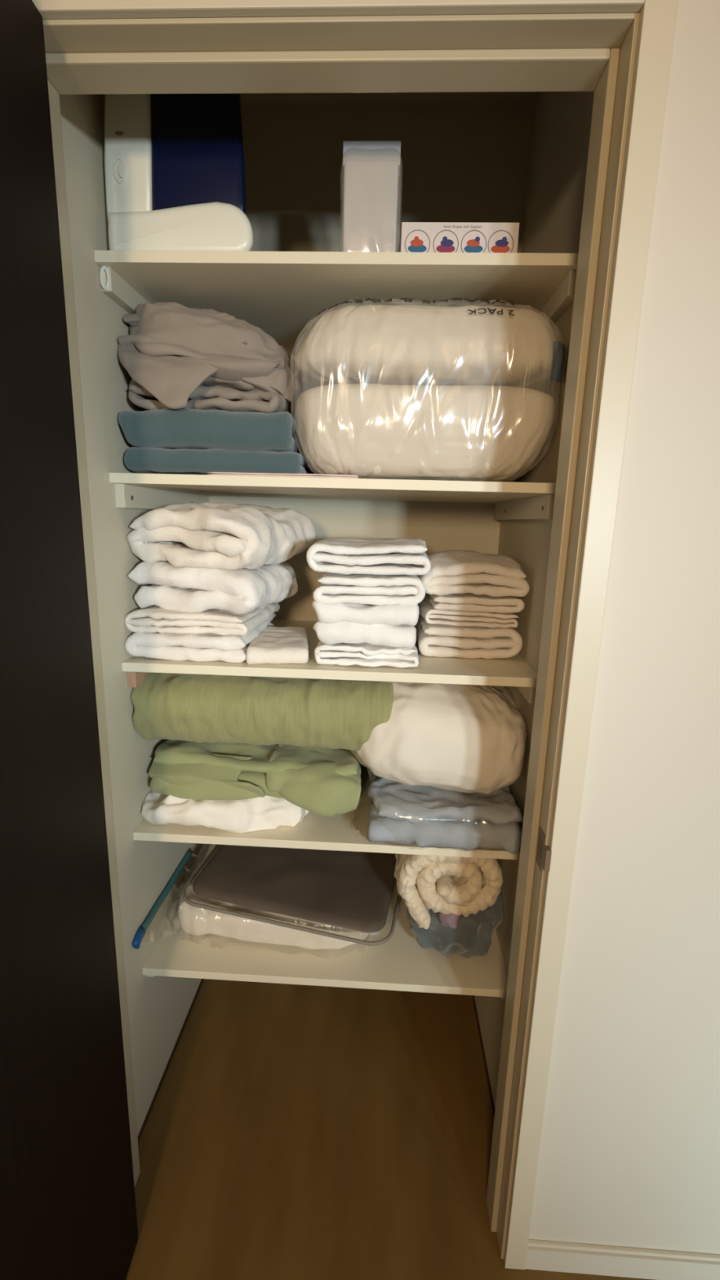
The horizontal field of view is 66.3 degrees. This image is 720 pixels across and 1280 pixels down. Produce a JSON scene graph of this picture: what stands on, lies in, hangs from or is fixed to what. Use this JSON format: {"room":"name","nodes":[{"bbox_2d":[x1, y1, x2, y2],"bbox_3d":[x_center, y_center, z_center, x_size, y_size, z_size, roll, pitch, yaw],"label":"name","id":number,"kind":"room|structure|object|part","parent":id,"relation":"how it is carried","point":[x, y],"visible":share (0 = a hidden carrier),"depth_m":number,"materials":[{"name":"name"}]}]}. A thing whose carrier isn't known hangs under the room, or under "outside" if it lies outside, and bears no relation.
{"room":"linen closet","nodes":[
{"label":"linen closet","id":0,"kind":"room"},
{"bbox_2d":[99,265,110,290],"bbox_3d":[-0.461,-0.655,0.998,0.017,0.039,0.008,2,12,2],"label":"shelf bracket","id":1,"kind":"object","parent":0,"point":[104,272],"depth_m":1.00,"materials":[{"name":"beige plastic"}]},
{"bbox_2d":[58,93,210,1137],"bbox_3d":[-0.526,-0.095,1.363,0.100,2.450,0.796,2,12,2],"label":"wall","id":2,"kind":"structure","parent":0,"point":[158,1006],"depth_m":1.11,"materials":[{"name":"beige paint"}]},
{"bbox_2d":[137,978,204,1142],"bbox_3d":[-0.507,1.113,1.570,0.006,0.004,0.696,2,12,2],"label":"trim","id":3,"kind":"structure","parent":2,"relation":"attached to","point":[202,980],"depth_m":1.47,"materials":[{"name":"brown wood"}]},
{"bbox_2d":[209,103,533,621],"bbox_3d":[-0.031,-0.151,1.683,1.057,2.450,0.100,2,12,2],"label":"wall","id":4,"kind":"structure","parent":0,"point":[459,162],"depth_m":1.41,"materials":[{"name":"beige paint"}]},
{"bbox_2d":[142,845,507,999],"bbox_3d":[-0.069,0.748,1.544,0.857,0.045,0.551,2,12,2],"label":"closet shelf","id":5,"kind":"object","parent":4,"relation":"attached to","point":[399,963],"visible":0.48,"depth_m":1.32,"materials":[{"name":"beige wood"}]},
{"bbox_2d":[132,844,368,949],"bbox_3d":[-0.209,0.665,1.515,0.570,0.119,0.604,2,12,2],"label":"bag","id":6,"kind":"object","parent":5,"relation":"on","point":[195,921],"visible":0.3,"depth_m":1.35,"materials":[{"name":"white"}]},
{"bbox_2d":[182,844,400,946],"bbox_3d":[-0.147,0.607,1.515,0.541,0.069,0.462,4,12,11],"label":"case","id":7,"kind":"object","parent":6,"relation":"on","point":[353,891],"visible":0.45,"depth_m":1.40,"materials":[{"name":"brown"}]},
{"bbox_2d":[402,893,503,958],"bbox_3d":[0.235,0.665,1.460,0.245,0.164,0.358,2,12,2],"label":"plastic bag","id":8,"kind":"object","parent":5,"relation":"on","point":[472,937],"visible":0.27,"depth_m":1.31,"materials":[{"name":"plastic"}]},
{"bbox_2d":[394,853,502,928],"bbox_3d":[0.215,0.543,1.422,0.254,0.232,0.348,2,12,2],"label":"knitted throw","id":9,"kind":"object","parent":8,"relation":"on","point":[446,885],"visible":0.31,"depth_m":1.27,"materials":[{"name":"beige fabric"}]},
{"bbox_2d":[439,911,462,928],"bbox_3d":[0.214,0.649,1.302,0.056,0.043,0.074,2,12,2],"label":"scrap","id":10,"kind":"object","parent":8,"relation":"on","point":[451,920],"visible":0.62,"depth_m":1.27,"materials":[{"name":"pink fabric"}]},
{"bbox_2d":[133,764,520,859],"bbox_3d":[-0.060,0.397,1.469,0.857,0.031,0.551,2,12,2],"label":"closet shelf","id":11,"kind":"object","parent":4,"relation":"attached to","point":[347,832],"visible":0.31,"depth_m":1.21,"materials":[{"name":"beige wood"}]},
{"bbox_2d":[141,791,309,833],"bbox_3d":[-0.300,0.359,1.343,0.387,0.082,0.294,2,12,2],"label":"crumpled cloth","id":12,"kind":"object","parent":11,"relation":"on","point":[267,812],"visible":0.38,"depth_m":1.22,"materials":[{"name":"white fabric"}]},
{"bbox_2d":[148,739,360,816],"bbox_3d":[-0.231,0.286,1.371,0.497,0.114,0.380,2,12,2],"label":"duvet cover","id":13,"kind":"object","parent":12,"relation":"on","point":[325,781],"visible":0.84,"depth_m":1.23,"materials":[{"name":"green fabric"}]},
{"bbox_2d":[130,672,393,751],"bbox_3d":[-0.204,0.146,1.331,0.561,0.193,0.350,2,12,2],"label":"comforter","id":14,"kind":"object","parent":13,"relation":"on","point":[329,713],"visible":0.73,"depth_m":1.17,"materials":[{"name":"green fabric"}]},
{"bbox_2d":[366,767,523,853],"bbox_3d":[0.175,0.368,1.308,0.383,0.110,0.337,3,12,5],"label":"bedding","id":15,"kind":"object","parent":11,"relation":"on","point":[424,815],"visible":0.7,"depth_m":1.16,"materials":[{"name":"grey fabric"}]},
{"bbox_2d":[351,681,527,794],"bbox_3d":[0.165,0.188,1.379,0.412,0.276,0.494,2,12,2],"label":"pillow","id":16,"kind":"object","parent":15,"relation":"on","point":[463,738],"visible":0.59,"depth_m":1.15,"materials":[{"name":"beige fabric"}]},
{"bbox_2d":[121,619,537,703],"bbox_3d":[-0.050,0.033,1.390,0.857,0.059,0.551,2,12,2],"label":"closet shelf","id":17,"kind":"object","parent":4,"relation":"attached to","point":[514,671],"visible":0.34,"depth_m":1.13,"materials":[{"name":"beige wood"}]},
{"bbox_2d":[124,613,275,662],"bbox_3d":[-0.353,-0.019,1.299,0.253,0.063,0.343,2,12,2],"label":"folded towel","id":18,"kind":"object","parent":17,"relation":"on","point":[200,647],"visible":0.48,"depth_m":1.15,"materials":[{"name":"white fabric"}]},
{"bbox_2d":[124,602,279,635],"bbox_3d":[-0.347,-0.064,1.288,0.268,0.055,0.351,2,12,2],"label":"folded towel","id":19,"kind":"object","parent":18,"relation":"on","point":[153,619],"visible":0.59,"depth_m":1.14,"materials":[{"name":"white fabric"}]},
{"bbox_2d":[127,560,297,613],"bbox_3d":[-0.314,-0.133,1.274,0.286,0.111,0.341,4,12,11],"label":"folded towel","id":20,"kind":"object","parent":19,"relation":"on","point":[242,590],"visible":0.78,"depth_m":1.13,"materials":[{"name":"white fabric"}]},
{"bbox_2d":[126,502,315,570],"bbox_3d":[-0.297,-0.240,1.242,0.308,0.139,0.355,5,13,15],"label":"folded towel","id":21,"kind":"object","parent":20,"relation":"on","point":[228,536],"visible":1,"depth_m":1.11,"materials":[{"name":"white fabric"}]},
{"bbox_2d":[245,626,308,664],"bbox_3d":[-0.185,0.007,1.261,0.130,0.037,0.259,0,12,-7],"label":"washcloth","id":22,"kind":"object","parent":17,"relation":"on","point":[273,645],"visible":0.94,"depth_m":1.15,"materials":[{"name":"white fabric"}]},
{"bbox_2d":[314,640,418,667],"bbox_3d":[0.018,0.003,1.285,0.238,0.046,0.318,2,12,2],"label":"folded towel","id":23,"kind":"object","parent":17,"relation":"on","point":[364,654],"visible":0.41,"depth_m":1.15,"materials":[{"name":"white fabric"}]},
{"bbox_2d":[312,621,416,648],"bbox_3d":[0.013,-0.040,1.276,0.219,0.066,0.321,2,12,2],"label":"folded towel","id":24,"kind":"object","parent":23,"relation":"on","point":[380,634],"visible":0.48,"depth_m":1.12,"materials":[{"name":"white fabric"}]},
{"bbox_2d":[311,600,418,626],"bbox_3d":[0.012,-0.082,1.265,0.230,0.054,0.319,2,12,2],"label":"folded towel","id":25,"kind":"object","parent":24,"relation":"on","point":[362,614],"visible":0.43,"depth_m":1.11,"materials":[{"name":"white fabric"}]},
{"bbox_2d":[313,572,425,604],"bbox_3d":[0.023,-0.128,1.249,0.233,0.060,0.311,2,12,2],"label":"folded towel","id":26,"kind":"object","parent":25,"relation":"on","point":[357,588],"visible":0.78,"depth_m":1.11,"materials":[{"name":"white fabric"}]},
{"bbox_2d":[306,537,431,575],"bbox_3d":[0.026,-0.193,1.236,0.257,0.074,0.318,2,12,2],"label":"folded towel","id":27,"kind":"object","parent":26,"relation":"on","point":[337,555],"visible":1,"depth_m":1.09,"materials":[{"name":"white fabric"}]},
{"bbox_2d":[413,608,522,658],"bbox_3d":[0.254,-0.024,1.373,0.237,0.073,0.305,2,12,2],"label":"folded towel","id":28,"kind":"object","parent":17,"relation":"on","point":[437,640],"visible":0.75,"depth_m":1.23,"materials":[{"name":"white fabric"}]},
{"bbox_2d":[417,594,518,627],"bbox_3d":[0.254,-0.076,1.365,0.220,0.039,0.308,2,12,2],"label":"folded towel","id":29,"kind":"object","parent":28,"relation":"on","point":[432,615],"visible":0.5,"depth_m":1.23,"materials":[{"name":"white fabric"}]},
{"bbox_2d":[426,593,524,613],"bbox_3d":[0.270,-0.108,1.353,0.204,0.038,0.306,2,12,2],"label":"folded towel","id":30,"kind":"object","parent":29,"relation":"on","point":[456,602],"visible":0.59,"depth_m":1.21,"materials":[{"name":"white fabric"}]},
{"bbox_2d":[417,549,529,596],"bbox_3d":[0.260,-0.171,1.343,0.244,0.097,0.317,2,12,2],"label":"folded towel","id":31,"kind":"object","parent":30,"relation":"on","point":[451,571],"visible":0.9,"depth_m":1.20,"materials":[{"name":"white fabric"}]},
{"bbox_2d":[109,472,555,519],"bbox_3d":[-0.040,-0.331,1.312,0.857,0.065,0.551,2,12,2],"label":"closet shelf","id":32,"kind":"object","parent":4,"relation":"attached to","point":[512,500],"visible":0.86,"depth_m":1.08,"materials":[{"name":"beige wood"}]},
{"bbox_2d":[207,471,359,478],"bbox_3d":[-0.144,-0.337,1.154,0.292,0.007,0.201,2,12,2],"label":"folded cloth","id":33,"kind":"object","parent":32,"relation":"on","point":[305,475],"visible":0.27,"depth_m":1.06,"materials":[{"name":"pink fabric"}]},
{"bbox_2d":[117,407,318,475],"bbox_3d":[-0.288,-0.422,1.228,0.359,0.126,0.358,2,12,2],"label":"folded blanket","id":34,"kind":"object","parent":33,"relation":"on","point":[166,441],"visible":0.84,"depth_m":1.07,"materials":[{"name":"teal fabric"}]},
{"bbox_2d":[117,302,302,422],"bbox_3d":[-0.293,-0.579,1.185,0.343,0.223,0.374,2,12,2],"label":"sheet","id":35,"kind":"object","parent":34,"relation":"on","point":[175,355],"visible":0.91,"depth_m":1.05,"materials":[{"name":"beige fabric"}]},
{"bbox_2d":[297,381,308,395],"bbox_3d":[-0.119,-0.558,1.369,0.109,0.160,0.227,2,12,2],"label":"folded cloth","id":36,"kind":"object","parent":34,"relation":"on","point":[304,387],"visible":0.04,"depth_m":1.26,"materials":[{"name":"fabric"}]},
{"bbox_2d":[296,297,565,481],"bbox_3d":[0.126,-0.517,1.218,0.528,0.344,0.443,2,12,2],"label":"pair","id":37,"kind":"object","parent":32,"relation":"on","point":[394,392],"visible":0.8,"depth_m":1.03,"materials":[{"name":"fabric"}]},
{"bbox_2d":[296,304,555,390],"bbox_3d":[0.135,-0.602,1.200,0.514,0.138,0.418,2,12,2],"label":"pillow","id":38,"kind":"object","parent":37,"relation":"on","point":[488,345],"depth_m":1.01,"materials":[{"name":"fabric"}]},
{"bbox_2d":[296,383,555,481],"bbox_3d":[0.131,-0.444,1.234,0.515,0.175,0.418,2,12,2],"label":"pillow","id":39,"kind":"object","parent":37,"relation":"on","point":[446,432],"depth_m":1.04,"materials":[{"name":"fabric"}]},
{"bbox_3d":[0.369,-0.512,1.016,0.011,0.065,0.049,13,17,43],"label":"printed panel","id":40,"kind":"part","parent":37,"relation":"part of","materials":[{"name":"blue"}]},
{"bbox_2d":[93,249,578,355],"bbox_3d":[-0.030,-0.703,1.232,0.857,0.059,0.551,2,12,2],"label":"closet shelf","id":41,"kind":"object","parent":4,"relation":"attached to","point":[281,294],"visible":0.55,"depth_m":1.03,"materials":[{"name":"beige wood"}]},
{"bbox_2d":[104,93,253,251],"bbox_3d":[-0.316,-0.867,1.033,0.265,0.330,0.168,2,12,2],"label":"appliance","id":42,"kind":"object","parent":41,"relation":"on","point":[175,164],"visible":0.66,"depth_m":0.97,"materials":[{"name":"beige plastic"}]},
{"bbox_3d":[-0.299,-0.879,1.025,0.203,0.233,0.136,2,12,2],"label":"tinted panel","id":43,"kind":"part","parent":42,"relation":"part of","materials":[{"name":"blue plastic"}]},
{"bbox_2d":[342,141,400,252],"bbox_3d":[0.019,-0.776,0.996,0.111,0.186,0.076,2,12,2],"label":"box","id":44,"kind":"object","parent":41,"relation":"on","point":[371,169],"visible":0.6,"depth_m":0.97,"materials":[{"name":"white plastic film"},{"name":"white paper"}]},
{"bbox_2d":[400,222,519,253],"bbox_3d":[0.177,-0.709,1.000,0.205,0.060,0.061,2,12,2],"label":"box","id":45,"kind":"object","parent":41,"relation":"on","point":[415,237],"visible":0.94,"depth_m":0.97,"materials":[{"name":"beige cardboard"}]},
{"bbox_2d":[404,229,430,252],"bbox_3d":[0.102,-0.701,0.975,0.045,0.045,0.001,2,12,2],"label":"picture","id":46,"kind":"object","parent":45,"relation":"attached to","point":[415,240],"depth_m":0.97,"materials":[{"name":"multicoloured"}]},
{"bbox_2d":[432,229,458,252],"bbox_3d":[0.152,-0.699,0.973,0.045,0.045,0.001,2,12,2],"label":"picture","id":47,"kind":"object","parent":45,"relation":"attached to","point":[443,240],"depth_m":0.97,"materials":[{"name":"multicoloured"}]},
{"bbox_2d":[461,230,486,253],"bbox_3d":[0.201,-0.697,0.971,0.045,0.045,0.001,2,12,2],"label":"picture","id":48,"kind":"object","parent":45,"relation":"attached to","point":[472,241],"depth_m":0.97,"materials":[{"name":"multicoloured"}]},
{"bbox_2d":[488,230,513,253],"bbox_3d":[0.247,-0.696,0.969,0.045,0.045,0.001,2,12,2],"label":"picture","id":49,"kind":"object","parent":45,"relation":"attached to","point":[499,241],"depth_m":0.97,"materials":[{"name":"multicoloured"}]},
{"bbox_2d":[240,91,537,105],"bbox_3d":[-0.103,-0.933,-0.628,5.600,0.050,4.295,2,12,2],"label":"ceiling","id":50,"kind":"structure","parent":0,"point":[390,98],"depth_m":1.35,"materials":[{"name":"beige paint"}]},
{"bbox_2d":[125,978,653,1279],"bbox_3d":[-0.168,1.510,-0.102,5.600,0.050,4.295,2,12,2],"label":"floor","id":51,"kind":"structure","parent":0,"point":[291,1131],"depth_m":1.30,"materials":[{"name":"wood"}]},
{"bbox_2d":[474,90,594,1109],"bbox_3d":[0.430,-0.061,1.324,0.100,2.450,0.796,2,12,2],"label":"wall","id":52,"kind":"structure","parent":0,"point":[561,126],"depth_m":1.19,"materials":[{"name":"beige paint"}]},
{"bbox_2d":[471,995,494,1117],"bbox_3d":[0.343,1.143,1.535,0.006,0.004,0.696,2,12,2],"label":"trim","id":53,"kind":"structure","parent":52,"relation":"attached to","point":[473,996],"depth_m":1.51,"materials":[{"name":"brown wood"}]},
{"bbox_2d":[528,0,719,1254],"bbox_3d":[-0.073,0.016,0.907,5.600,2.450,0.099,2,12,2],"label":"wall","id":54,"kind":"structure","parent":0,"point":[629,1153],"depth_m":0.88,"materials":[{"name":"beige paint"}]},
{"bbox_2d":[0,0,137,1279],"bbox_3d":[-0.448,0.296,0.522,0.058,2.028,0.790,1,12,-1],"label":"door","id":55,"kind":"structure","parent":54,"relation":"in","point":[68,1207],"depth_m":0.73,"materials":[{"name":"brown wood"}]},
{"bbox_2d":[31,0,679,1269],"bbox_3d":[-0.084,0.208,0.941,0.829,2.060,0.115,2,12,2],"label":"trim","id":56,"kind":"structure","parent":54,"relation":"attached to","point":[596,52],"depth_m":0.76,"materials":[{"name":"beige paint"}]},
{"bbox_3d":[0.305,0.353,0.928,0.003,0.066,0.032,2,12,2],"label":"strike plate","id":57,"kind":"part","parent":56,"relation":"part of","materials":[{"name":"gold metal"}]},
{"bbox_2d":[524,1239,719,1279],"bbox_3d":[1.508,1.252,1.037,2.366,0.060,0.012,2,12,2],"label":"baseboard","id":58,"kind":"structure","parent":54,"relation":"attached to","point":[546,1255],"depth_m":1.07,"materials":[{"name":"beige paint"}]}
]}

